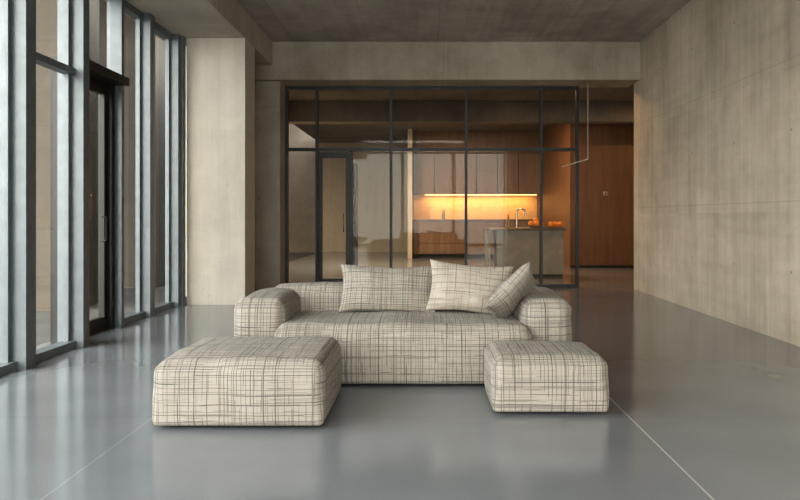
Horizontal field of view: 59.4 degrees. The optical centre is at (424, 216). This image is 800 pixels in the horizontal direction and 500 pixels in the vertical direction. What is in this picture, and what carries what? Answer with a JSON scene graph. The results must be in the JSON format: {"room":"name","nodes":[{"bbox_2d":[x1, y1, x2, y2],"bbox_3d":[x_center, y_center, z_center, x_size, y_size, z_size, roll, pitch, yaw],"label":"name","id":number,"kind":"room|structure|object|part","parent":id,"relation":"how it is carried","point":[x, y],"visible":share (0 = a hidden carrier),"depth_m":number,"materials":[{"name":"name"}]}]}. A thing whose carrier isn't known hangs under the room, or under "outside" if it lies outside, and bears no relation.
{"room":"living room","nodes":[
{"label":"living room","id":0,"kind":"room"},
{"bbox_2d":[36,0,98,310],"bbox_3d":[-5.300,-1.280,9.650,1.200,5.040,0.900,0,0,0],"label":"concrete column","id":1,"kind":"structure","parent":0,"point":[46,10],"depth_m":9.20,"materials":[{"name":"beige concrete"}]},
{"bbox_2d":[99,0,164,287],"bbox_3d":[-5.300,-1.280,12.650,1.200,5.040,0.900,0,0,0],"label":"concrete column","id":2,"kind":"structure","parent":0,"point":[129,25],"depth_m":12.20,"materials":[{"name":"grey concrete"}]},
{"bbox_2d":[186,46,186,295],"bbox_3d":[-3.460,-0.620,10.700,0.320,3.640,1.400,0,0,0],"label":"wall","id":3,"kind":"structure","parent":0,"point":[186,46],"depth_m":10.00,"materials":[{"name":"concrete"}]},
{"bbox_2d":[104,0,271,64],"bbox_3d":[-3.038,-2.755,2.635,1.164,0.630,17.270,0,0,0],"label":"beam","id":4,"kind":"structure","parent":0,"point":[186,18],"depth_m":8.87,"materials":[{"name":"concrete"}]},
{"bbox_2d":[155,22,171,39],"bbox_3d":[-3.420,-2.400,8.928,0.100,0.080,0.805,0,0,0],"label":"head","id":5,"kind":"object","parent":4,"relation":"attached to","point":[160,31],"visible":0.57,"depth_m":9.05},
{"bbox_2d":[187,38,254,304],"bbox_3d":[-2.853,-0.620,9.825,0.794,3.640,0.550,0,0,0],"label":"column","id":6,"kind":"structure","parent":0,"point":[220,71],"depth_m":9.55,"materials":[{"name":"concrete"}]},
{"bbox_2d":[255,81,284,290],"bbox_3d":[-2.990,-0.505,11.675,1.260,3.410,0.550,0,0,0],"label":"wall","id":7,"kind":"structure","parent":0,"point":[269,95],"depth_m":11.40,"materials":[{"name":"concrete"}]},
{"bbox_2d":[289,124,314,252],"bbox_3d":[-6.315,-2.780,24.600,5.370,8.040,0.400,0,0,0],"label":"wall","id":8,"kind":"structure","parent":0,"point":[301,163],"depth_m":24.40,"materials":[{"name":"beige concrete"}]},
{"bbox_2d":[0,252,799,499],"bbox_3d":[1.690,1.300,10.150,10.620,0.200,32.300,0,0,0],"label":"floor","id":9,"kind":"structure","parent":0,"point":[702,406],"depth_m":3.90,"materials":[{"name":"concrete"}]},
{"bbox_2d":[0,361,17,376],"bbox_3d":[-3.250,1.165,4.925,0.120,0.070,1.110,0,0,0],"label":"sill","id":10,"kind":"structure","parent":9,"relation":"on","point":[5,368],"depth_m":5.37,"materials":[{"name":"metal"}]},
{"bbox_2d":[0,0,30,369],"bbox_3d":[-3.228,-0.620,5.490,0.210,3.640,0.120,0,0,0],"label":"window","id":11,"kind":"structure","parent":9,"relation":"on","point":[21,9],"depth_m":5.48,"materials":[{"name":"glass"}]},
{"bbox_3d":[-3.260,-0.615,5.455,0.050,3.490,0.050,0,0,0],"label":"sash","id":12,"kind":"part","parent":11,"relation":"part of","materials":[{"name":"grey metal"}]},
{"bbox_2d":[31,0,35,367],"bbox_3d":[-3.208,-0.620,5.587,0.168,3.640,0.070,0,0,0],"label":"mullion","id":13,"kind":"object","parent":9,"relation":"on","point":[33,2],"visible":0.33,"depth_m":5.58,"materials":[{"name":"metal"}]},
{"bbox_2d":[50,69,56,344],"bbox_3d":[-3.430,-0.110,6.580,0.140,2.620,0.080,0,0,0],"label":"window frame","id":14,"kind":"structure","parent":9,"relation":"on","point":[53,74],"depth_m":6.54,"materials":[{"name":"metal"}]},
{"bbox_2d":[50,56,128,85],"bbox_3d":[-3.350,-1.460,7.060,0.300,0.080,1.040,0,0,0],"label":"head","id":15,"kind":"object","parent":14,"relation":"on","point":[98,72],"visible":0.57,"depth_m":7.12},
{"bbox_2d":[36,341,75,362],"bbox_3d":[-3.250,1.165,6.011,0.120,0.070,0.778,0,0,0],"label":"sill","id":16,"kind":"structure","parent":9,"relation":"on","point":[47,352],"depth_m":6.06,"materials":[{"name":"metal"}]},
{"bbox_2d":[57,0,88,345],"bbox_3d":[-3.265,-0.620,6.503,0.270,3.640,0.055,0,0,0],"label":"window mullion","id":17,"kind":"object","parent":9,"relation":"on","point":[59,2],"visible":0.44,"depth_m":6.47,"materials":[{"name":"metal"}]},
{"bbox_2d":[63,0,86,347],"bbox_3d":[-3.208,-0.620,6.410,0.168,3.640,0.120,0,0,0],"label":"window","id":18,"kind":"structure","parent":9,"relation":"on","point":[78,7],"depth_m":6.40,"materials":[{"name":"metal"}]},
{"bbox_2d":[36,52,74,74],"bbox_3d":[-3.250,-1.330,6.011,0.100,0.060,0.778,0,0,0],"label":"transom","id":19,"kind":"object","parent":18,"relation":"attached to","point":[42,60],"visible":0.64,"depth_m":6.08,"materials":[{"name":"metal"}]},
{"bbox_3d":[-3.260,-0.615,6.375,0.050,3.490,0.050,0,0,0],"label":"sash","id":20,"kind":"part","parent":18,"relation":"part of","materials":[{"name":"grey metal"}]},
{"bbox_2d":[89,316,107,334],"bbox_3d":[-3.425,1.130,7.060,0.050,0.140,0.880,0,0,0],"label":"rail","id":21,"kind":"object","parent":9,"relation":"on","point":[96,325],"visible":0.29,"depth_m":7.29,"materials":[{"name":"metal"}]},
{"bbox_2d":[100,94,107,316],"bbox_3d":[-3.425,-0.120,7.460,0.050,2.360,0.080,0,0,0],"label":"stile","id":22,"kind":"object","parent":21,"relation":"on","point":[103,98],"visible":1,"depth_m":7.42,"materials":[{"name":"metal"}]},
{"bbox_2d":[101,216,106,241],"bbox_3d":[-3.372,0.125,7.360,0.057,0.269,0.020,0,0,0],"label":"handle","id":23,"kind":"object","parent":22,"relation":"attached to","point":[101,216],"visible":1,"depth_m":7.35,"materials":[{"name":"metal"}]},
{"bbox_3d":[-3.425,-0.120,6.660,0.050,2.360,0.080,0,0,0],"label":"stile","id":24,"kind":"object","parent":21,"relation":"on","visible":0},
{"bbox_2d":[89,77,107,95],"bbox_3d":[-3.425,-1.360,7.060,0.050,0.120,0.880,0,0,0],"label":"rail","id":25,"kind":"object","parent":24,"relation":"attached to","point":[96,86],"visible":0.29,"depth_m":7.29,"materials":[{"name":"metal"}]},
{"bbox_2d":[98,84,114,328],"bbox_3d":[-3.430,-0.110,7.540,0.140,2.620,0.080,0,0,0],"label":"door frame","id":26,"kind":"structure","parent":9,"relation":"on","point":[111,88],"depth_m":7.50,"materials":[{"name":"metal"}]},
{"bbox_2d":[107,0,123,327],"bbox_3d":[-3.370,-0.620,7.625,0.160,3.640,0.070,0,0,0],"label":"mullion","id":27,"kind":"object","parent":9,"relation":"on","point":[115,8],"visible":0.67,"depth_m":7.59,"materials":[{"name":"metal"}]},
{"bbox_2d":[124,311,144,324],"bbox_3d":[-3.410,1.165,8.020,0.120,0.070,0.720,0,0,0],"label":"sill","id":28,"kind":"structure","parent":9,"relation":"on","point":[133,316],"depth_m":8.10,"materials":[{"name":"metal"}]},
{"bbox_2d":[136,13,151,316],"bbox_3d":[-3.370,-0.620,8.390,0.160,3.640,0.120,0,0,0],"label":"window","id":29,"kind":"structure","parent":9,"relation":"on","point":[146,23],"depth_m":8.38,"materials":[{"name":"glass"}]},
{"bbox_2d":[124,0,142,19],"bbox_3d":[-3.420,-2.400,8.020,0.100,0.080,0.720,0,0,0],"label":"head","id":30,"kind":"object","parent":29,"relation":"attached to","point":[129,9],"visible":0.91,"depth_m":8.12},
{"bbox_3d":[-3.420,-0.615,8.355,0.050,3.490,0.050,0,0,0],"label":"sash","id":31,"kind":"part","parent":29,"relation":"part of","materials":[{"name":"grey metal"}]},
{"bbox_2d":[152,15,154,315],"bbox_3d":[-3.370,-0.620,8.490,0.160,3.640,0.070,0,0,0],"label":"mullion","id":32,"kind":"object","parent":9,"relation":"on","point":[153,17],"visible":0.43,"depth_m":8.48,"materials":[{"name":"metal"}]},
{"bbox_2d":[155,302,173,313],"bbox_3d":[-3.410,1.165,8.928,0.120,0.070,0.805,0,0,0],"label":"sill","id":33,"kind":"structure","parent":9,"relation":"on","point":[162,306],"depth_m":9.04,"materials":[{"name":"metal"}]},
{"bbox_2d":[165,34,179,306],"bbox_3d":[-3.370,-0.620,9.340,0.160,3.640,0.120,0,0,0],"label":"window","id":34,"kind":"structure","parent":9,"relation":"on","point":[175,42],"depth_m":9.33,"materials":[{"name":"glass"}]},
{"bbox_3d":[-3.420,-0.615,9.305,0.050,3.490,0.050,0,0,0],"label":"sash","id":35,"kind":"part","parent":34,"relation":"part of","materials":[{"name":"grey metal"}]},
{"bbox_2d":[180,36,185,305],"bbox_3d":[-3.360,-0.620,9.475,0.200,3.640,0.110,0,0,0],"label":"mullion","id":36,"kind":"object","parent":9,"relation":"on","point":[182,38],"visible":0.43,"depth_m":9.42,"materials":[{"name":"metal"}]},
{"bbox_2d":[152,336,341,425],"bbox_3d":[-1.062,0.994,4.369,1.016,0.412,0.904,0,0,0],"label":"ottoman","id":37,"kind":"object","parent":9,"relation":"on","point":[227,380],"visible":1,"depth_m":3.94,"materials":[{"name":"fabric"}]},
{"bbox_2d":[285,86,288,282],"bbox_3d":[-2.339,-0.505,11.865,0.044,3.410,0.090,0,0,0],"label":"post","id":38,"kind":"object","parent":9,"relation":"on","point":[286,87],"visible":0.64,"depth_m":11.82,"materials":[{"name":"metal"}]},
{"bbox_2d":[315,86,318,281],"bbox_3d":[-1.831,-0.505,11.865,0.044,3.410,0.090,0,0,0],"label":"post","id":39,"kind":"object","parent":9,"relation":"on","point":[316,87],"visible":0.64,"depth_m":11.82,"materials":[{"name":"metal"}]},
{"bbox_2d":[288,86,314,90],"bbox_3d":[-2.085,-2.180,11.865,0.464,0.060,0.070,0,0,0],"label":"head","id":40,"kind":"object","parent":39,"relation":"attached to","point":[290,88],"visible":1,"depth_m":11.83},
{"bbox_2d":[288,148,314,150],"bbox_3d":[-2.085,-1.143,11.865,0.464,0.055,0.070,0,0,0],"label":"transom","id":41,"kind":"object","parent":39,"relation":"attached to","point":[289,149],"visible":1,"depth_m":11.83,"materials":[{"name":"metal"}]},
{"bbox_2d":[318,86,389,90],"bbox_3d":[-1.203,-2.180,11.865,1.210,0.060,0.070,0,0,0],"label":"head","id":42,"kind":"object","parent":39,"relation":"attached to","point":[320,88],"visible":1,"depth_m":11.83},
{"bbox_2d":[318,148,389,150],"bbox_3d":[-1.203,-1.143,11.865,1.210,0.055,0.070,0,0,0],"label":"transom","id":43,"kind":"object","parent":39,"relation":"attached to","point":[319,149],"visible":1,"depth_m":11.83,"materials":[{"name":"metal"}]},
{"bbox_2d":[318,152,322,281],"bbox_3d":[-1.772,0.045,11.865,0.067,2.290,0.050,0,0,0],"label":"stile","id":44,"kind":"object","parent":9,"relation":"on","point":[320,159],"visible":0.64,"depth_m":11.84,"materials":[{"name":"metal"}]},
{"bbox_2d":[322,152,345,157],"bbox_3d":[-1.540,-1.050,11.865,0.397,0.100,0.050,0,0,0],"label":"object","id":45,"kind":"structure","parent":44,"relation":"attached to","point":[324,154],"depth_m":11.84,"materials":[{"name":"metal"}]},
{"bbox_2d":[322,278,342,281],"bbox_3d":[-1.540,1.115,11.865,0.397,0.150,0.050,0,0,0],"label":"rail","id":46,"kind":"object","parent":9,"relation":"on","point":[323,279],"visible":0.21,"depth_m":11.84,"materials":[{"name":"metal"}]},
{"bbox_2d":[346,152,349,264],"bbox_3d":[-1.308,0.045,11.865,0.067,2.290,0.050,0,0,0],"label":"stile","id":47,"kind":"object","parent":9,"relation":"on","point":[347,153],"visible":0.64,"depth_m":11.84,"materials":[{"name":"metal"}]},
{"bbox_2d":[350,151,352,264],"bbox_3d":[-1.246,0.045,11.865,0.050,2.310,0.070,0,0,0],"label":"post","id":48,"kind":"object","parent":9,"relation":"on","point":[351,152],"visible":0.64,"depth_m":11.83,"materials":[{"name":"metal"}]},
{"bbox_2d":[353,163,357,265],"bbox_3d":[-1.655,0.000,15.890,0.210,2.400,0.620,0,0,0],"label":"storage cabinet","id":49,"kind":"object","parent":9,"relation":"on","point":[355,166],"visible":0.27,"depth_m":15.61,"materials":[{"name":"wood"}]},
{"bbox_3d":[-1.655,-0.015,15.590,0.200,2.330,0.020,0,0,0],"label":"door","id":50,"kind":"part","parent":49,"relation":"part of","materials":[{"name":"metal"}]},
{"bbox_2d":[390,86,391,267],"bbox_3d":[-0.576,-0.505,11.865,0.044,3.410,0.090,0,0,0],"label":"post","id":51,"kind":"object","parent":9,"relation":"on","point":[390,86],"visible":0.64,"depth_m":11.82,"materials":[{"name":"metal"}]},
{"bbox_2d":[392,148,464,150],"bbox_3d":[0.059,-1.143,11.865,1.227,0.055,0.070,0,0,0],"label":"transom","id":52,"kind":"object","parent":51,"relation":"attached to","point":[393,149],"visible":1,"depth_m":11.83,"materials":[{"name":"metal"}]},
{"bbox_2d":[234,282,571,383],"bbox_3d":[-0.164,0.876,5.525,2.512,0.649,1.243,0,0,0],"label":"sofa","id":53,"kind":"object","parent":9,"relation":"on","point":[439,346],"visible":0.59,"depth_m":4.98,"materials":[{"name":"fabric"}]},
{"bbox_3d":[-1.215,0.881,5.550,0.404,0.603,0.994,0,0,0],"label":"armrest","id":54,"kind":"part","parent":53,"relation":"part of","materials":[{"name":"fabric"}]},
{"bbox_3d":[-0.724,0.867,5.939,1.203,0.632,0.406,0,0,0],"label":"backrest","id":55,"kind":"part","parent":53,"relation":"part of","materials":[{"name":"fabric"}]},
{"bbox_2d":[338,264,434,311],"bbox_3d":[-0.299,0.575,5.604,0.783,0.390,0.221,0,0,1],"label":"throw pillow","id":56,"kind":"object","parent":53,"relation":"on","point":[364,288],"visible":0.91,"depth_m":5.53,"materials":[{"name":"fabric"}]},
{"bbox_3d":[-0.154,0.963,5.385,1.878,0.444,0.956,0,0,0],"label":"seat","id":57,"kind":"part","parent":53,"relation":"part of","materials":[{"name":"fabric"}]},
{"bbox_2d":[426,259,513,314],"bbox_3d":[0.360,0.566,5.566,0.706,0.457,0.232,0,0,3],"label":"throw pillow","id":58,"kind":"object","parent":53,"relation":"on","point":[454,286],"visible":0.85,"depth_m":5.50,"materials":[{"name":"fabric"}]},
{"bbox_2d":[485,262,536,317],"bbox_3d":[0.657,0.574,5.282,0.313,0.501,0.526,0,0,16],"label":"throw pillow","id":59,"kind":"object","parent":53,"relation":"on","point":[507,296],"visible":0.91,"depth_m":5.14,"materials":[{"name":"fabric"}]},
{"bbox_3d":[0.895,0.880,5.552,0.392,0.605,1.000,0,0,0],"label":"armrest","id":60,"kind":"part","parent":53,"relation":"part of","materials":[{"name":"fabric"}]},
{"bbox_2d":[465,86,466,264],"bbox_3d":[0.695,-0.505,11.865,0.044,3.410,0.090,0,0,0],"label":"post","id":61,"kind":"object","parent":9,"relation":"on","point":[465,86],"visible":0.64,"depth_m":11.82,"materials":[{"name":"metal"}]},
{"bbox_2d":[467,148,539,150],"bbox_3d":[1.331,-1.143,11.865,1.227,0.055,0.070,0,0,0],"label":"transom","id":62,"kind":"object","parent":61,"relation":"attached to","point":[468,149],"visible":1,"depth_m":11.83,"materials":[{"name":"metal"}]},
{"bbox_2d":[413,132,538,257],"bbox_3d":[1.530,-0.670,20.950,3.760,3.740,0.700,0,0,0],"label":"tall cabinet","id":63,"kind":"object","parent":9,"relation":"on","point":[499,183],"visible":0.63,"depth_m":20.80,"materials":[{"name":"brown wood"}]},
{"bbox_3d":[-0.037,0.295,20.617,0.607,0.310,0.025,0,0,0],"label":"drawer","id":64,"kind":"part","parent":63,"relation":"part of","materials":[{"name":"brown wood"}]},
{"bbox_3d":[-0.037,0.615,20.617,0.607,0.310,0.025,0,0,0],"label":"drawer","id":65,"kind":"part","parent":63,"relation":"part of","materials":[{"name":"brown wood"}]},
{"bbox_3d":[-0.037,0.930,20.617,0.607,0.300,0.025,0,0,0],"label":"drawer","id":66,"kind":"part","parent":63,"relation":"part of","materials":[{"name":"brown wood"}]},
{"bbox_3d":[-0.037,-1.290,20.812,0.603,1.220,0.025,0,0,0],"label":"door","id":67,"kind":"part","parent":63,"relation":"part of","materials":[{"name":"brown wood"}]},
{"bbox_3d":[0.590,-1.290,20.812,0.603,1.220,0.025,0,0,0],"label":"door","id":68,"kind":"part","parent":63,"relation":"part of","materials":[{"name":"brown wood"}]},
{"bbox_3d":[0.590,0.295,20.617,0.607,0.310,0.025,0,0,0],"label":"drawer","id":69,"kind":"part","parent":63,"relation":"part of","materials":[{"name":"brown wood"}]},
{"bbox_3d":[0.590,0.615,20.617,0.607,0.310,0.025,0,0,0],"label":"drawer","id":70,"kind":"part","parent":63,"relation":"part of","materials":[{"name":"brown wood"}]},
{"bbox_3d":[0.590,0.930,20.617,0.607,0.300,0.025,0,0,0],"label":"drawer","id":71,"kind":"part","parent":63,"relation":"part of","materials":[{"name":"brown wood"}]},
{"bbox_3d":[1.217,-1.290,20.812,0.603,1.220,0.025,0,0,0],"label":"door","id":72,"kind":"part","parent":63,"relation":"part of","materials":[{"name":"brown wood"}]},
{"bbox_3d":[1.217,0.295,20.617,0.607,0.310,0.025,0,0,0],"label":"drawer","id":73,"kind":"part","parent":63,"relation":"part of","materials":[{"name":"brown wood"}]},
{"bbox_3d":[1.217,0.615,20.617,0.607,0.310,0.025,0,0,0],"label":"drawer","id":74,"kind":"part","parent":63,"relation":"part of","materials":[{"name":"brown wood"}]},
{"bbox_3d":[1.217,0.930,20.617,0.607,0.300,0.025,0,0,0],"label":"drawer","id":75,"kind":"part","parent":63,"relation":"part of","materials":[{"name":"brown wood"}]},
{"bbox_2d":[413,219,532,220],"bbox_3d":[1.530,0.095,20.930,3.760,0.050,0.660,0,0,0],"label":"countertop","id":76,"kind":"structure","parent":63,"relation":"on","point":[413,219],"depth_m":20.60,"materials":[{"name":"stone"}]},
{"bbox_3d":[1.843,0.615,20.617,0.607,0.310,0.025,0,0,0],"label":"drawer","id":77,"kind":"part","parent":63,"relation":"part of","materials":[{"name":"brown wood"}]},
{"bbox_3d":[1.843,0.930,20.617,0.607,0.300,0.025,0,0,0],"label":"drawer","id":78,"kind":"part","parent":63,"relation":"part of","materials":[{"name":"brown wood"}]},
{"bbox_3d":[1.843,-1.290,20.812,0.603,1.220,0.025,0,0,0],"label":"door","id":79,"kind":"part","parent":63,"relation":"part of","materials":[{"name":"brown wood"}]},
{"bbox_3d":[1.843,0.295,20.617,0.607,0.310,0.025,0,0,0],"label":"drawer","id":80,"kind":"part","parent":63,"relation":"part of","materials":[{"name":"brown wood"}]},
{"bbox_3d":[2.470,-1.290,20.812,0.603,1.220,0.025,0,0,0],"label":"door","id":81,"kind":"part","parent":63,"relation":"part of","materials":[{"name":"brown wood"}]},
{"bbox_3d":[2.470,0.295,20.617,0.607,0.310,0.025,0,0,0],"label":"drawer","id":82,"kind":"part","parent":63,"relation":"part of","materials":[{"name":"brown wood"}]},
{"bbox_3d":[3.097,0.295,20.617,0.607,0.310,0.025,0,0,0],"label":"drawer","id":83,"kind":"part","parent":63,"relation":"part of","materials":[{"name":"brown wood"}]},
{"bbox_3d":[3.097,-1.290,20.812,0.603,1.220,0.025,0,0,0],"label":"door","id":84,"kind":"part","parent":63,"relation":"part of","materials":[{"name":"brown wood"}]},
{"bbox_2d":[483,228,565,276],"bbox_3d":[2.030,0.713,14.410,1.580,0.975,0.880,0,0,0],"label":"kitchen island","id":85,"kind":"object","parent":9,"relation":"on","point":[516,247],"visible":0.72,"depth_m":14.05,"materials":[{"name":"stone"}]},
{"bbox_3d":[1.285,0.735,14.400,0.050,0.930,0.700,0,0,0],"label":"leg panel","id":86,"kind":"part","parent":85,"relation":"part of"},
{"bbox_2d":[483,228,565,230],"bbox_3d":[2.030,0.247,14.410,1.580,0.045,0.880,0,0,0],"label":"island countertop","id":87,"kind":"structure","parent":85,"relation":"on","point":[488,229],"depth_m":13.97,"materials":[{"name":"stone"}]},
{"bbox_2d":[507,215,509,227],"bbox_3d":[1.720,0.090,14.450,0.070,0.270,0.070,0,0,0],"label":"bottle","id":88,"kind":"object","parent":87,"relation":"on","point":[508,218],"visible":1,"depth_m":14.42,"materials":[{"name":"glass"}]},
{"bbox_2d":[514,208,525,227],"bbox_3d":[1.963,0.018,14.503,0.266,0.413,0.070,0,0,-7],"label":"kitchen faucet","id":89,"kind":"object","parent":87,"relation":"on","point":[516,224],"visible":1,"depth_m":14.48,"materials":[{"name":"metal"}]},
{"bbox_2d":[527,218,544,227],"bbox_3d":[2.250,0.120,14.200,0.360,0.210,0.360,0,0,0],"label":"fruit bowl","id":90,"kind":"object","parent":87,"relation":"on","point":[535,223],"visible":0.84,"depth_m":14.14,"materials":[{"name":"food"}]},
{"bbox_2d":[545,221,564,227],"bbox_3d":[2.640,0.158,14.225,0.320,0.134,0.450,0,0,0],"label":"fruit bowl","id":91,"kind":"object","parent":87,"relation":"on","point":[555,224],"visible":1,"depth_m":14.15,"materials":[{"name":"orange food"}]},
{"bbox_2d":[539,86,542,286],"bbox_3d":[1.966,-0.505,11.865,0.044,3.410,0.090,0,0,0],"label":"post","id":92,"kind":"object","parent":9,"relation":"on","point":[541,87],"visible":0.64,"depth_m":11.82,"materials":[{"name":"metal"}]},
{"bbox_2d":[543,86,575,90],"bbox_3d":[2.271,-2.180,11.865,0.566,0.060,0.070,0,0,0],"label":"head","id":93,"kind":"object","parent":92,"relation":"attached to","point":[545,88],"visible":1,"depth_m":11.83},
{"bbox_2d":[543,148,575,150],"bbox_3d":[2.271,-1.143,11.865,0.566,0.055,0.070,0,0,0],"label":"transom","id":94,"kind":"object","parent":92,"relation":"attached to","point":[544,149],"visible":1,"depth_m":11.83,"materials":[{"name":"metal"}]},
{"bbox_2d":[484,341,608,411],"bbox_3d":[0.761,1.016,4.531,0.738,0.367,0.644,0,0,0],"label":"ottoman","id":95,"kind":"object","parent":9,"relation":"on","point":[520,376],"visible":1,"depth_m":4.22,"materials":[{"name":"fabric"}]},
{"bbox_2d":[543,284,575,287],"bbox_3d":[2.271,1.170,11.865,0.566,0.060,0.070,0,0,0],"label":"sill","id":96,"kind":"structure","parent":9,"relation":"on","point":[544,285],"depth_m":11.83,"materials":[{"name":"metal"}]},
{"bbox_2d":[575,86,578,287],"bbox_3d":[2.576,-0.505,11.865,0.044,3.410,0.090,0,0,0],"label":"post","id":97,"kind":"object","parent":9,"relation":"on","point":[577,87],"visible":1,"depth_m":11.82,"materials":[{"name":"metal"}]},
{"bbox_2d":[408,129,412,258],"bbox_3d":[-0.435,-0.675,22.100,0.130,3.750,3.800,0,0,0],"label":"wall","id":98,"kind":"structure","parent":0,"point":[410,132],"depth_m":20.20,"materials":[{"name":"paint"}]},
{"bbox_2d":[413,195,536,218],"bbox_3d":[1.530,-1.215,21.280,3.760,2.570,0.040,0,0,0],"label":"backsplash","id":99,"kind":"structure","parent":98,"relation":"attached to","point":[424,206],"depth_m":21.26,"materials":[{"name":"paint"}]},
{"bbox_2d":[319,143,537,251],"bbox_3d":[1.690,-0.675,24.150,10.620,3.750,0.300,0,0,0],"label":"wall","id":100,"kind":"structure","parent":0,"point":[373,166],"depth_m":24.00,"materials":[{"name":"paint"}]},
{"bbox_2d":[255,42,639,87],"bbox_3d":[-0.080,-2.515,11.610,7.080,0.610,0.680,0,0,0],"label":"beam","id":101,"kind":"structure","parent":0,"point":[581,64],"depth_m":11.27,"materials":[{"name":"concrete"}]},
{"bbox_2d":[392,86,464,90],"bbox_3d":[0.059,-2.180,11.865,1.227,0.060,0.070,0,0,0],"label":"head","id":102,"kind":"object","parent":101,"relation":"attached to","point":[394,88],"visible":1,"depth_m":11.83},
{"bbox_2d":[467,86,539,90],"bbox_3d":[1.331,-2.180,11.865,1.227,0.060,0.070,0,0,0],"label":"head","id":103,"kind":"object","parent":101,"relation":"attached to","point":[469,88],"visible":1,"depth_m":11.83},
{"bbox_2d":[562,159,587,166],"bbox_3d":[2.471,-1.510,11.525,0.492,1.399,0.020,0,0,-18],"label":"pendant light","id":104,"kind":"object","parent":101,"relation":"hanging from","point":[584,159],"visible":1,"depth_m":11.52,"materials":[{"name":"grey metal"}]},
{"bbox_2d":[289,84,633,142],"bbox_3d":[1.690,-2.650,19.125,10.620,0.200,14.350,0,0,0],"label":"ceiling","id":105,"kind":"structure","parent":0,"point":[328,133],"depth_m":15.32,"materials":[{"name":"grey concrete"}]},
{"bbox_2d":[289,101,633,123],"bbox_3d":[1.640,-2.325,15.600,10.520,0.450,0.400,0,0,0],"label":"beam","id":106,"kind":"structure","parent":0,"point":[300,112],"depth_m":15.40,"materials":[{"name":"concrete"}]},
{"bbox_2d":[236,0,690,41],"bbox_3d":[0.620,-2.945,4.975,6.160,0.250,13.950,0,0,0],"label":"ceiling","id":107,"kind":"structure","parent":0,"point":[280,20],"depth_m":9.95,"materials":[{"name":"concrete"}]},
{"bbox_2d":[538,124,633,267],"bbox_3d":[5.160,-0.675,18.850,3.480,3.750,4.700,0,0,0],"label":"wall panel","id":108,"kind":"object","parent":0,"point":[606,223],"visible":0.29,"depth_m":16.50,"materials":[{"name":"brown wood"}]},
{"bbox_2d":[570,265,633,267],"bbox_3d":[5.160,1.170,16.485,3.480,0.060,0.030,0,0,0],"label":"baseboard","id":109,"kind":"structure","parent":108,"relation":"attached to","point":[571,266],"depth_m":16.47,"materials":[{"name":"black wood"}]},
{"bbox_2d":[634,0,799,346],"bbox_3d":[3.585,-0.810,2.800,0.250,4.020,17.600,0,0,0],"label":"wall","id":110,"kind":"structure","parent":0,"point":[717,91],"depth_m":8.14,"materials":[{"name":"concrete"}]},
{"label":"outside","id":111,"kind":"structure","parent":0,"visible":0},
{"bbox_2d":[36,253,314,345],"bbox_3d":[-21.815,1.345,10.000,36.370,0.210,60.000,0,0,0],"label":"paving","id":112,"kind":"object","parent":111,"point":[42,317],"visible":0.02,"depth_m":9.38,"materials":[{"name":"grey concrete"}]}
]}

